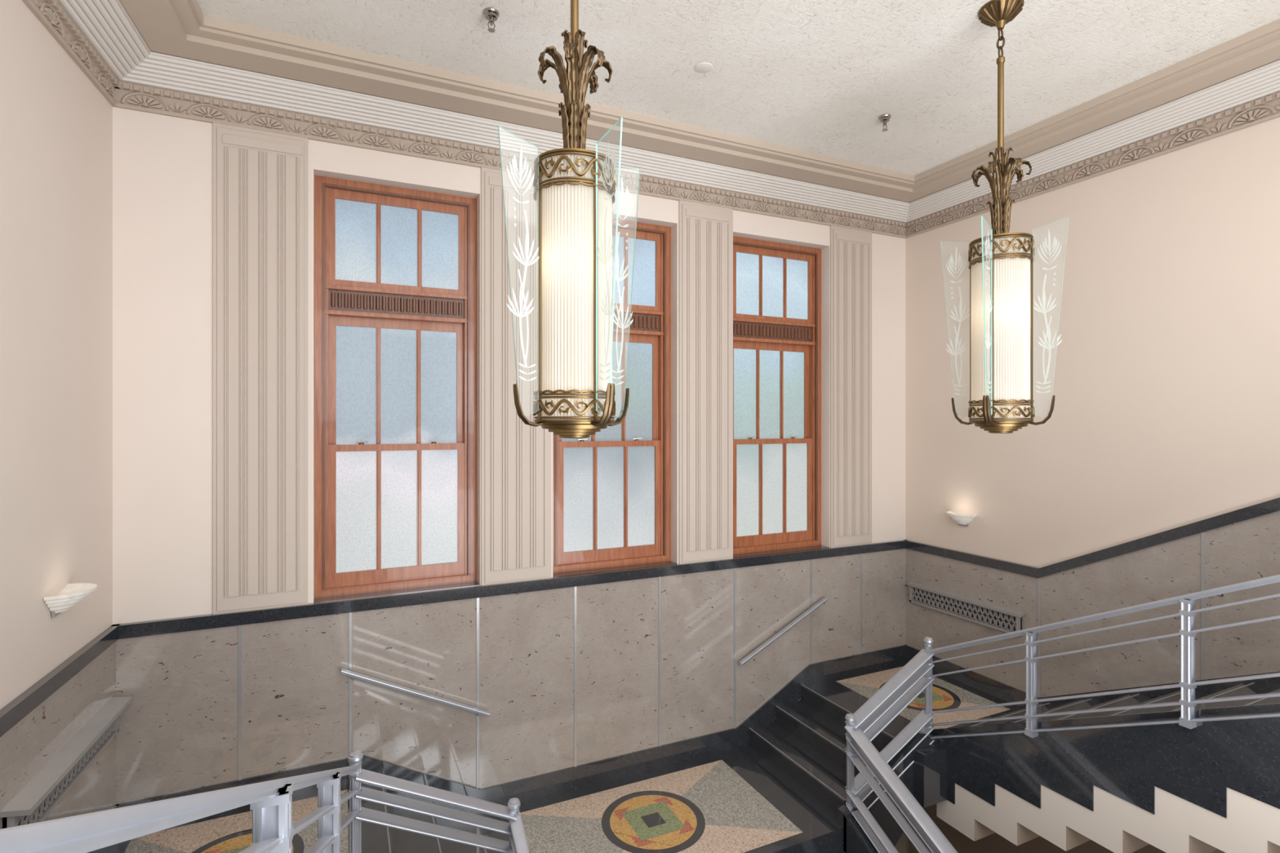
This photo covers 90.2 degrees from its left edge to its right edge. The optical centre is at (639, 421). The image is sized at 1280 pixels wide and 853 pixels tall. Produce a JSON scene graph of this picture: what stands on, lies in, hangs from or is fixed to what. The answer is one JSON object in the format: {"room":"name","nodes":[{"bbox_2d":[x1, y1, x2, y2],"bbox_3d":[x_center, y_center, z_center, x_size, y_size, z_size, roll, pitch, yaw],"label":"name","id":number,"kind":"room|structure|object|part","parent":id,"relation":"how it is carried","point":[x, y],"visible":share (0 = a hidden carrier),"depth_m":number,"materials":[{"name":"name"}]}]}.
{"room":"stairwell","nodes":[
{"label":"stairwell","id":0,"kind":"room"},
{"bbox_2d":[0,0,112,709],"bbox_3d":[-1.593,2.025,-0.467,0.200,8.950,9.522,0,0,-22],"label":"wall","id":1,"kind":"structure","parent":0,"point":[56,126],"depth_m":3.22,"materials":[{"name":"beige paint"}]},
{"bbox_2d":[0,641,115,829],"bbox_3d":[-2.246,0.860,1.435,0.025,3.049,5.508,0,0,-22],"label":"wainscot","id":2,"kind":"structure","parent":1,"relation":"attached to","point":[31,744],"depth_m":3.35,"materials":[{"name":"grey stone"}]},
{"bbox_2d":[0,696,132,828],"bbox_3d":[-2.959,1.795,3.354,0.100,0.210,1.246,0,0,-22],"label":"radiator grille","id":3,"kind":"object","parent":2,"relation":"attached to","point":[42,794],"visible":0.98,"depth_m":3.22,"materials":[{"name":"grey metal"}]},
{"bbox_3d":[-2.997,1.805,3.336,0.015,0.190,1.202,0,0,-22],"label":"plate","id":4,"kind":"part","parent":3,"relation":"part of","materials":[{"name":"grey metal"}]},
{"bbox_2d":[0,623,119,737],"bbox_3d":[-2.238,0.302,1.439,0.042,2.100,5.509,0,0,-22],"label":"cap rail","id":5,"kind":"object","parent":1,"relation":"attached to","point":[29,700],"visible":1,"depth_m":3.18,"materials":[{"name":"black stone"}]},
{"bbox_2d":[44,582,97,617],"bbox_3d":[-2.931,0.931,3.312,0.165,0.127,0.285,0,0,-25],"label":"wall sconce","id":6,"kind":"object","parent":1,"relation":"attached to","point":[73,593],"visible":1,"depth_m":3.26,"materials":[{"name":"white ceramic"}]},
{"bbox_2d":[87,804,118,852],"bbox_3d":[-2.238,1.589,1.439,0.042,2.442,5.509,0,0,-22],"label":"baseboard","id":7,"kind":"structure","parent":1,"relation":"attached to","point":[104,850],"depth_m":3.74,"materials":[{"name":"black stone"}]},
{"bbox_2d":[119,0,1279,202],"bbox_3d":[1.572,-2.308,1.009,7.258,0.125,9.500,0,0,-25],"label":"trim","id":8,"kind":"structure","parent":1,"relation":"attached to","point":[180,28],"depth_m":4.47,"materials":[{"name":"paint"}]},
{"bbox_2d":[112,106,905,852],"bbox_3d":[-0.284,2.025,5.550,7.184,8.950,0.300,0,0,-25],"label":"wall","id":9,"kind":"structure","parent":0,"point":[162,165],"depth_m":4.17,"materials":[{"name":"beige paint"}]},
{"bbox_2d":[237,625,242,780],"bbox_3d":[-2.664,1.869,4.244,0.026,1.032,0.006,0,0,-25],"label":"strip","id":10,"kind":"object","parent":9,"relation":"attached to","point":[239,627],"visible":1,"depth_m":4.24,"materials":[{"name":"silver metal"}]},
{"bbox_2d":[213,122,307,614],"bbox_3d":[-2.555,-0.349,4.303,0.555,3.236,0.042,0,0,-25],"label":"pilaster","id":11,"kind":"object","parent":9,"relation":"attached to","point":[260,177],"visible":1,"depth_m":4.29,"materials":[{"name":"beige paint"}]},
{"bbox_2d":[348,612,352,755],"bbox_3d":[-2.057,1.869,4.527,0.026,1.032,0.006,0,0,-25],"label":"strip","id":12,"kind":"object","parent":9,"relation":"attached to","point":[350,615],"visible":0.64,"depth_m":4.52,"materials":[{"name":"silver metal"}]},
{"bbox_2d":[475,597,479,788],"bbox_3d":[-1.248,2.088,4.904,0.026,1.470,0.006,0,0,-25],"label":"strip","id":13,"kind":"object","parent":9,"relation":"attached to","point":[477,598],"visible":1,"depth_m":4.90,"materials":[{"name":"silver metal"}]},
{"bbox_2d":[115,644,906,814],"bbox_3d":[-0.211,2.728,5.395,6.784,0.685,0.042,0,0,-25],"label":"baseboard","id":14,"kind":"structure","parent":9,"relation":"attached to","point":[545,784],"depth_m":5.34,"materials":[{"name":"black stone"}]},
{"bbox_2d":[115,548,906,804],"bbox_3d":[-0.215,2.094,5.403,6.784,1.482,0.025,0,0,-25],"label":"wainscot","id":15,"kind":"structure","parent":9,"relation":"attached to","point":[178,731],"depth_m":5.00,"materials":[{"name":"grey stone"}]},
{"bbox_2d":[340,668,490,716],"bbox_3d":[-1.627,1.993,4.678,1.032,0.530,0.095,0,0,-25],"label":"wall handrail","id":16,"kind":"object","parent":15,"relation":"attached to","point":[347,673],"visible":1,"depth_m":4.63,"materials":[{"name":"metal"}]},
{"bbox_2d":[738,596,828,666],"bbox_3d":[1.370,1.985,6.076,1.018,0.514,0.095,0,0,-25],"label":"wall handrail","id":17,"kind":"object","parent":15,"relation":"attached to","point":[824,599],"visible":1,"depth_m":6.03,"materials":[{"name":"metal"}]},
{"bbox_2d":[480,167,551,586],"bbox_3d":[-0.970,-0.349,5.042,0.560,3.236,0.042,0,0,-25],"label":"pilaster","id":18,"kind":"object","parent":9,"relation":"attached to","point":[516,455],"visible":0.77,"depth_m":4.99,"materials":[{"name":"beige paint"}]},
{"bbox_2d":[573,586,576,767],"bbox_3d":[-0.531,2.094,5.238,0.026,1.482,0.006,0,0,-25],"label":"strip","id":19,"kind":"object","parent":9,"relation":"attached to","point":[575,588],"visible":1,"depth_m":5.23,"materials":[{"name":"silver metal"}]},
{"bbox_2d":[552,218,671,573],"bbox_3d":[-0.271,-0.248,5.606,1.148,3.034,0.170,0,0,-25],"label":"window","id":20,"kind":"structure","parent":9,"relation":"in","point":[611,487],"depth_m":5.67,"materials":[{"name":"brown wood"}]},
{"bbox_3d":[-0.282,-0.270,5.631,0.868,0.880,0.005,0,0,-25],"label":"glass pane","id":21,"kind":"part","parent":20,"relation":"part of","materials":[{"name":"grey"}]},
{"bbox_3d":[-0.280,-0.280,5.626,0.968,1.000,0.045,0,0,-25],"label":"sash","id":22,"kind":"part","parent":20,"relation":"part of","materials":[{"name":"brown wood"}]},
{"bbox_3d":[-0.263,0.664,5.590,0.868,0.889,0.005,0,0,-25],"label":"glass pane","id":23,"kind":"part","parent":20,"relation":"part of","materials":[{"name":"grey glass"}]},
{"bbox_3d":[-0.260,0.690,5.583,0.968,1.039,0.050,0,0,-25],"label":"sash","id":24,"kind":"part","parent":20,"relation":"part of","materials":[{"name":"brown wood"}]},
{"bbox_3d":[-0.261,-1.335,5.585,0.878,0.595,0.005,0,0,-25],"label":"glass pane","id":25,"kind":"part","parent":20,"relation":"part of","materials":[{"name":"grey"}]},
{"bbox_3d":[-0.259,-1.344,5.581,0.968,0.708,0.045,0,0,-25],"label":"transom sash","id":26,"kind":"part","parent":20,"relation":"part of","materials":[{"name":"brown wood"}]},
{"bbox_3d":[-0.273,-0.887,5.610,0.968,0.155,0.101,0,0,-25],"label":"reeded panel","id":27,"kind":"part","parent":20,"relation":"part of","materials":[{"name":"brown wood"}]},
{"bbox_2d":[657,577,661,746],"bbox_3d":[0.172,2.094,5.566,0.026,1.482,0.006,0,0,-25],"label":"strip","id":28,"kind":"object","parent":9,"relation":"attached to","point":[659,578],"visible":1,"depth_m":5.56,"materials":[{"name":"silver metal"}]},
{"bbox_2d":[678,200,733,564],"bbox_3d":[0.608,-0.349,5.777,0.562,3.236,0.042,0,0,-25],"label":"pilaster","id":29,"kind":"object","parent":9,"relation":"attached to","point":[705,232],"visible":1,"depth_m":5.75,"materials":[{"name":"beige paint"}]},
{"bbox_2d":[733,568,736,728],"bbox_3d":[0.878,2.094,5.895,0.026,1.482,0.006,0,0,-25],"label":"strip","id":30,"kind":"object","parent":9,"relation":"attached to","point":[735,569],"visible":1,"depth_m":5.89,"materials":[{"name":"silver metal"}]},
{"bbox_2d":[733,235,821,554],"bbox_3d":[1.302,-0.248,6.339,1.148,3.034,0.170,0,0,-25],"label":"window","id":31,"kind":"structure","parent":9,"relation":"in","point":[777,286],"depth_m":6.34,"materials":[{"name":"brown wood"}]},
{"bbox_3d":[1.290,-0.270,6.364,0.868,0.880,0.005,0,0,-25],"label":"glass pane","id":32,"kind":"part","parent":31,"relation":"part of","materials":[{"name":"grey"}]},
{"bbox_3d":[1.292,-0.280,6.359,0.968,1.000,0.045,0,0,-25],"label":"sash","id":33,"kind":"part","parent":31,"relation":"part of","materials":[{"name":"brown wood"}]},
{"bbox_3d":[1.309,0.664,6.323,0.868,0.889,0.005,0,0,-25],"label":"glass pane","id":34,"kind":"part","parent":31,"relation":"part of","materials":[{"name":"grey glass"}]},
{"bbox_3d":[1.311,-1.335,6.319,0.878,0.595,0.005,0,0,-25],"label":"glass pane","id":35,"kind":"part","parent":31,"relation":"part of","materials":[{"name":"grey"}]},
{"bbox_3d":[1.300,-0.887,6.343,0.968,0.155,0.101,0,0,-25],"label":"reeded panel","id":36,"kind":"part","parent":31,"relation":"part of","materials":[{"name":"brown wood"}]},
{"bbox_3d":[1.313,-1.344,6.314,0.968,0.708,0.045,0,0,-25],"label":"transom sash","id":37,"kind":"part","parent":31,"relation":"part of","materials":[{"name":"brown wood"}]},
{"bbox_3d":[1.312,0.690,6.316,0.968,1.039,0.050,0,0,-25],"label":"sash","id":38,"kind":"part","parent":31,"relation":"part of","materials":[{"name":"brown wood"}]},
{"bbox_2d":[809,559,812,664],"bbox_3d":[1.683,1.869,6.271,0.026,1.032,0.006,0,0,-25],"label":"strip","id":39,"kind":"object","parent":9,"relation":"attached to","point":[811,560],"visible":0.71,"depth_m":6.27,"materials":[{"name":"silver metal"}]},
{"bbox_2d":[830,225,871,547],"bbox_3d":[2.165,-0.349,6.504,0.545,3.236,0.042,0,0,-25],"label":"pilaster","id":40,"kind":"object","parent":9,"relation":"attached to","point":[851,250],"visible":1,"depth_m":6.47,"materials":[{"name":"beige paint"}]},
{"bbox_2d":[859,553,862,653],"bbox_3d":[2.271,1.869,6.545,0.026,1.032,0.006,0,0,-25],"label":"strip","id":41,"kind":"object","parent":9,"relation":"attached to","point":[860,554],"visible":1,"depth_m":6.54,"materials":[{"name":"grey stone"}]},
{"bbox_2d":[196,0,1279,175],"bbox_3d":[1.573,-2.441,1.065,7.608,0.158,10.000,0,0,-25],"label":"ceiling","id":42,"kind":"structure","parent":0,"point":[819,77],"depth_m":4.08,"materials":[{"name":"paint"}]},
{"bbox_2d":[483,7,499,32],"bbox_3d":[-0.859,-2.316,3.686,0.090,0.107,0.090,0,0,-25],"label":"sprinkler head","id":43,"kind":"object","parent":42,"relation":"attached to","point":[491,14],"visible":1,"depth_m":3.67},
{"bbox_2d":[497,0,639,438],"bbox_3d":[-0.264,-1.151,2.572,0.472,2.436,0.472,0,0,8],"label":"pendant lamp","id":44,"kind":"object","parent":42,"relation":"hanging from","point":[574,185],"visible":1,"depth_m":2.44,"materials":[{"name":"white glass"}]},
{"bbox_3d":[-0.264,-0.512,2.572,0.303,1.010,0.303,0,0,-25],"label":"lamp shade","id":45,"kind":"part","parent":44,"relation":"part of","materials":[{"name":"white glass"}]},
{"bbox_3d":[-0.264,0.029,2.572,0.320,0.074,0.320,0,0,-25],"label":"plate","id":46,"kind":"part","parent":44,"relation":"part of","materials":[{"name":"brown metal"}]},
{"bbox_3d":[-0.264,-1.739,2.572,0.044,0.702,0.043,0,0,-25],"label":"stem","id":47,"kind":"part","parent":44,"relation":"part of","materials":[{"name":"brown metal"}]},
{"bbox_3d":[-0.264,-1.046,2.572,0.320,0.042,0.320,0,0,-25],"label":"plate","id":48,"kind":"part","parent":44,"relation":"part of","materials":[{"name":"brown metal"}]},
{"bbox_3d":[-0.266,-1.306,2.574,0.306,0.498,0.300,0,0,-25],"label":"crown","id":49,"kind":"part","parent":44,"relation":"part of","materials":[{"name":"brown metal"}]},
{"bbox_2d":[878,113,891,131],"bbox_3d":[1.901,-2.316,4.947,0.090,0.107,0.090,0,0,-25],"label":"sprinkler head","id":50,"kind":"object","parent":42,"relation":"attached to","point":[884,118],"visible":1,"depth_m":4.93},
{"bbox_2d":[940,0,1068,433],"bbox_3d":[2.066,-1.151,3.650,0.472,2.436,0.472,0,0,0],"label":"pendant lamp","id":51,"kind":"object","parent":42,"relation":"hanging from","point":[1001,266],"visible":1,"depth_m":3.53,"materials":[{"name":"white glass"}]},
{"bbox_3d":[2.066,0.029,3.650,0.320,0.074,0.320,0,0,-33],"label":"plate","id":52,"kind":"part","parent":51,"relation":"part of","materials":[{"name":"brown metal"}]},
{"bbox_3d":[2.066,-1.046,3.650,0.320,0.042,0.320,0,0,-33],"label":"plate","id":53,"kind":"part","parent":51,"relation":"part of","materials":[{"name":"brown metal"}]},
{"bbox_3d":[2.066,-1.739,3.650,0.044,0.702,0.043,0,0,-33],"label":"stem","id":54,"kind":"part","parent":51,"relation":"part of","materials":[{"name":"brown metal"}]},
{"bbox_3d":[2.066,-0.512,3.650,0.303,1.010,0.303,0,0,-33],"label":"lamp shade","id":55,"kind":"part","parent":51,"relation":"part of","materials":[{"name":"white glass"}]},
{"bbox_3d":[2.064,-1.306,3.652,0.306,0.498,0.300,0,0,-33],"label":"crown","id":56,"kind":"part","parent":51,"relation":"part of","materials":[{"name":"brown metal"}]},
{"bbox_2d":[905,116,1279,852],"bbox_3d":[4.952,2.025,2.585,0.200,8.950,9.500,0,0,-25],"label":"wall","id":57,"kind":"structure","parent":0,"point":[1165,416],"depth_m":4.98,"materials":[{"name":"beige paint"}]},
{"bbox_2d":[22,0,1279,238],"bbox_3d":[1.592,-2.045,1.020,7.305,0.155,9.575,0,0,-25],"label":"trim","id":58,"kind":"structure","parent":57,"relation":"attached to","point":[51,14],"depth_m":4.65,"materials":[{"name":"paint"}]},
{"bbox_2d":[57,0,1279,222],"bbox_3d":[1.572,-2.181,1.009,7.258,0.127,9.500,0,0,-25],"label":"trim","id":59,"kind":"structure","parent":57,"relation":"attached to","point":[106,24],"depth_m":4.57,"materials":[{"name":"paint"}]},
{"bbox_2d":[946,511,977,526],"bbox_3d":[3.076,0.952,6.168,0.165,0.127,0.285,0,0,-25],"label":"wall sconce","id":60,"kind":"object","parent":57,"relation":"attached to","point":[962,520],"visible":1,"depth_m":6.13,"materials":[{"name":"white ceramic"}]},
{"bbox_2d":[908,804,1165,852],"bbox_3d":[4.865,4.755,2.517,0.015,3.490,9.450,0,0,-25],"label":"dado","id":61,"kind":"object","parent":57,"relation":"attached to","point":[993,843],"depth_m":5.87,"materials":[{"name":"brown paint"}]},
{"bbox_2d":[1037,577,1040,697],"bbox_3d":[3.448,1.869,5.507,0.006,1.032,0.026,0,0,-25],"label":"strip","id":62,"kind":"object","parent":57,"relation":"attached to","point":[1038,579],"visible":1,"depth_m":5.50,"materials":[{"name":"silver metal"}]},
{"bbox_2d":[903,497,1279,577],"bbox_3d":[3.996,0.302,4.346,0.042,2.100,5.500,0,0,-25],"label":"cap rail","id":63,"kind":"object","parent":57,"relation":"attached to","point":[1271,506],"visible":1,"depth_m":4.99,"materials":[{"name":"black stone"}]},
{"bbox_2d":[906,511,1279,697],"bbox_3d":[4.004,0.860,4.350,0.025,3.049,5.500,0,0,-25],"label":"wainscot","id":64,"kind":"structure","parent":57,"relation":"attached to","point":[1246,550],"depth_m":4.90,"materials":[{"name":"grey stone"}]},
{"bbox_2d":[906,581,1023,636],"bbox_3d":[3.108,1.795,6.183,0.050,0.210,1.240,0,0,-25],"label":"radiator grille","id":65,"kind":"object","parent":64,"relation":"attached to","point":[1005,620],"visible":1,"depth_m":6.11,"materials":[{"name":"grey metal"}]},
{"bbox_2d":[906,644,1279,710],"bbox_3d":[3.996,1.589,4.346,0.042,2.442,5.500,0,0,-25],"label":"baseboard","id":66,"kind":"structure","parent":57,"relation":"attached to","point":[999,691],"depth_m":5.67,"materials":[{"name":"black stone"}]},
{"bbox_2d":[1200,532,1205,679],"bbox_3d":[3.938,1.290,4.457,0.006,1.032,0.026,0,0,-25],"label":"strip","id":67,"kind":"object","parent":57,"relation":"attached to","point":[1202,534],"visible":1,"depth_m":4.45,"materials":[{"name":"silver metal"}]},
{"bbox_3d":[1.573,6.575,1.065,7.608,0.150,10.000,0,0,-25],"label":"floor","id":68,"kind":"structure","parent":0,"visible":0},
{"bbox_2d":[106,662,1279,852],"bbox_3d":[1.354,3.343,1.667,7.086,6.634,8.038,0,0,-25],"label":"staircase","id":69,"kind":"structure","parent":68,"relation":"on","point":[1208,787],"depth_m":4.53,"materials":[{"name":"black stone"}]},
{"bbox_2d":[0,764,359,852],"bbox_3d":[-0.706,0.997,1.083,0.078,3.098,4.792,0,0,-19],"label":"stair railing","id":70,"kind":"object","parent":69,"relation":"on","point":[273,830],"visible":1,"depth_m":0.98,"materials":[{"name":"metal"}]},
{"bbox_3d":[-0.828,1.204,1.436,0.078,0.743,0.056,0,0,-19],"label":"post","id":71,"kind":"part","parent":70,"relation":"part of","materials":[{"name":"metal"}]},
{"bbox_3d":[-0.706,0.762,1.083,0.533,2.368,4.770,0,0,-25],"label":"rail","id":72,"kind":"part","parent":70,"relation":"part of","materials":[{"name":"metal"}]},
{"bbox_3d":[-1.149,1.684,2.355,0.078,0.743,0.056,0,0,-19],"label":"post","id":73,"kind":"part","parent":70,"relation":"part of","materials":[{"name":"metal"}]},
{"bbox_3d":[-0.706,0.872,1.083,0.050,2.368,4.790,0,0,-19],"label":"rail","id":74,"kind":"part","parent":70,"relation":"part of","materials":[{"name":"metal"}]},
{"bbox_2d":[347,750,520,852],"bbox_3d":[-1.112,2.358,3.520,0.916,1.251,0.115,0,0,-25],"label":"stair railing","id":75,"kind":"object","parent":69,"relation":"on","point":[512,811],"visible":0.81,"depth_m":3.47,"materials":[{"name":"metal"}]},
{"bbox_3d":[-1.492,2.143,3.342,0.076,0.821,0.076,0,0,-25],"label":"newel post","id":76,"kind":"part","parent":75,"relation":"part of","materials":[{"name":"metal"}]},
{"bbox_3d":[-1.112,2.155,3.520,0.847,0.444,0.112,0,0,-25],"label":"rail","id":77,"kind":"part","parent":75,"relation":"part of","materials":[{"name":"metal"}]},
{"bbox_3d":[-1.112,2.265,3.520,0.847,0.444,0.112,0,0,-25],"label":"rail","id":78,"kind":"part","parent":75,"relation":"part of","materials":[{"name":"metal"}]},
{"bbox_3d":[-1.112,2.071,3.520,0.848,0.463,0.115,0,0,-25],"label":"handrail","id":79,"kind":"part","parent":75,"relation":"part of","materials":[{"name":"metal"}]},
{"bbox_3d":[-0.731,2.588,3.697,0.076,0.791,0.076,0,0,-25],"label":"newel post","id":80,"kind":"part","parent":75,"relation":"part of","materials":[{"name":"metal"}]},
{"bbox_2d":[508,813,529,852],"bbox_3d":[0.359,3.912,1.359,0.070,3.287,5.169,0,0,-25],"label":"stair railing","id":81,"kind":"object","parent":69,"relation":"on","point":[518,842],"visible":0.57,"depth_m":3.59,"materials":[{"name":"metal"}]},
{"bbox_3d":[0.359,3.660,1.359,0.065,2.592,5.166,0,0,-25],"label":"rail","id":82,"kind":"part","parent":81,"relation":"part of","materials":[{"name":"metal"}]},
{"bbox_2d":[844,636,934,809],"bbox_3d":[1.947,2.358,4.946,0.896,1.251,0.115,0,0,-25],"label":"stair railing","id":83,"kind":"object","parent":69,"relation":"on","point":[906,685],"visible":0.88,"depth_m":4.94,"materials":[{"name":"metal"}]},
{"bbox_3d":[1.575,2.588,4.773,0.076,0.791,0.076,0,0,-25],"label":"newel post","id":84,"kind":"part","parent":83,"relation":"part of","materials":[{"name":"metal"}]},
{"bbox_3d":[1.947,2.155,4.946,0.827,0.444,0.112,0,0,-25],"label":"rail","id":85,"kind":"part","parent":83,"relation":"part of","materials":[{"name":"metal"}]},
{"bbox_3d":[1.947,2.265,4.946,0.827,0.444,0.112,0,0,-25],"label":"rail","id":86,"kind":"part","parent":83,"relation":"part of","materials":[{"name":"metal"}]},
{"bbox_3d":[1.947,2.555,4.946,0.827,0.444,0.112,0,0,-25],"label":"rail","id":87,"kind":"part","parent":83,"relation":"part of","materials":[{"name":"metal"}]},
{"bbox_3d":[1.947,2.071,4.946,0.828,0.463,0.115,0,0,-25],"label":"handrail","id":88,"kind":"part","parent":83,"relation":"part of","materials":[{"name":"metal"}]},
{"bbox_3d":[1.947,2.655,4.946,0.827,0.444,0.112,0,0,-25],"label":"rail","id":89,"kind":"part","parent":83,"relation":"part of","materials":[{"name":"metal"}]},
{"bbox_3d":[1.947,2.755,4.946,0.827,0.444,0.112,0,0,-25],"label":"rail","id":90,"kind":"part","parent":83,"relation":"part of","materials":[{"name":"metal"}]},
{"bbox_3d":[2.319,2.143,5.120,0.076,0.821,0.076,0,0,-25],"label":"newel post","id":91,"kind":"part","parent":83,"relation":"part of","materials":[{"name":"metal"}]},
{"bbox_2d":[844,725,957,852],"bbox_3d":[2.666,3.912,2.435,0.115,3.287,5.169,0,0,-25],"label":"stair railing","id":92,"kind":"object","parent":69,"relation":"on","point":[924,826],"visible":0.87,"depth_m":4.44,"materials":[{"name":"metal"}]},
{"bbox_3d":[2.666,4.160,2.435,0.075,2.592,5.166,0,0,-25],"label":"rail","id":93,"kind":"part","parent":92,"relation":"part of","materials":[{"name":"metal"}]},
{"bbox_3d":[2.666,4.060,2.435,0.075,2.592,5.166,0,0,-25],"label":"rail","id":94,"kind":"part","parent":92,"relation":"part of","materials":[{"name":"metal"}]},
{"bbox_3d":[2.666,3.770,2.435,0.075,2.592,5.166,0,0,-25],"label":"rail","id":95,"kind":"part","parent":92,"relation":"part of","materials":[{"name":"metal"}]},
{"bbox_2d":[925,574,1279,738],"bbox_3d":[3.356,0.952,2.895,0.070,3.187,4.919,0,0,-25],"label":"stair railing","id":96,"kind":"object","parent":69,"relation":"on","point":[1188,612],"visible":0.97,"depth_m":3.75,"materials":[{"name":"metal"}]},
{"bbox_3d":[2.675,1.790,4.354,0.066,0.708,0.056,0,0,-25],"label":"post","id":97,"kind":"part","parent":96,"relation":"part of","materials":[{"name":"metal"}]},
{"bbox_3d":[3.356,0.810,2.895,0.065,2.491,4.916,0,0,-25],"label":"rail","id":98,"kind":"part","parent":96,"relation":"part of","materials":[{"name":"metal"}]},
{"bbox_3d":[3.356,1.100,2.895,0.065,2.491,4.916,0,0,-25],"label":"rail","id":99,"kind":"part","parent":96,"relation":"part of","materials":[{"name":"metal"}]},
{"bbox_3d":[3.356,0.616,2.895,0.070,2.514,4.919,0,0,-25],"label":"handrail","id":100,"kind":"part","parent":96,"relation":"part of","materials":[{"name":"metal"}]},
{"bbox_3d":[3.356,0.700,2.895,0.065,2.491,4.916,0,0,-25],"label":"rail","id":101,"kind":"part","parent":96,"relation":"part of","materials":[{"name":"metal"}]},
{"bbox_3d":[3.356,1.200,2.895,0.065,2.491,4.916,0,0,-25],"label":"rail","id":102,"kind":"part","parent":96,"relation":"part of","materials":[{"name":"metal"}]},
{"bbox_3d":[3.356,1.300,2.895,0.065,2.491,4.916,0,0,-25],"label":"rail","id":103,"kind":"part","parent":96,"relation":"part of","materials":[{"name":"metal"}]},
{"bbox_3d":[3.051,1.341,3.549,0.066,0.708,0.056,0,0,-25],"label":"post","id":104,"kind":"part","parent":96,"relation":"part of","materials":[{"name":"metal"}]}
]}

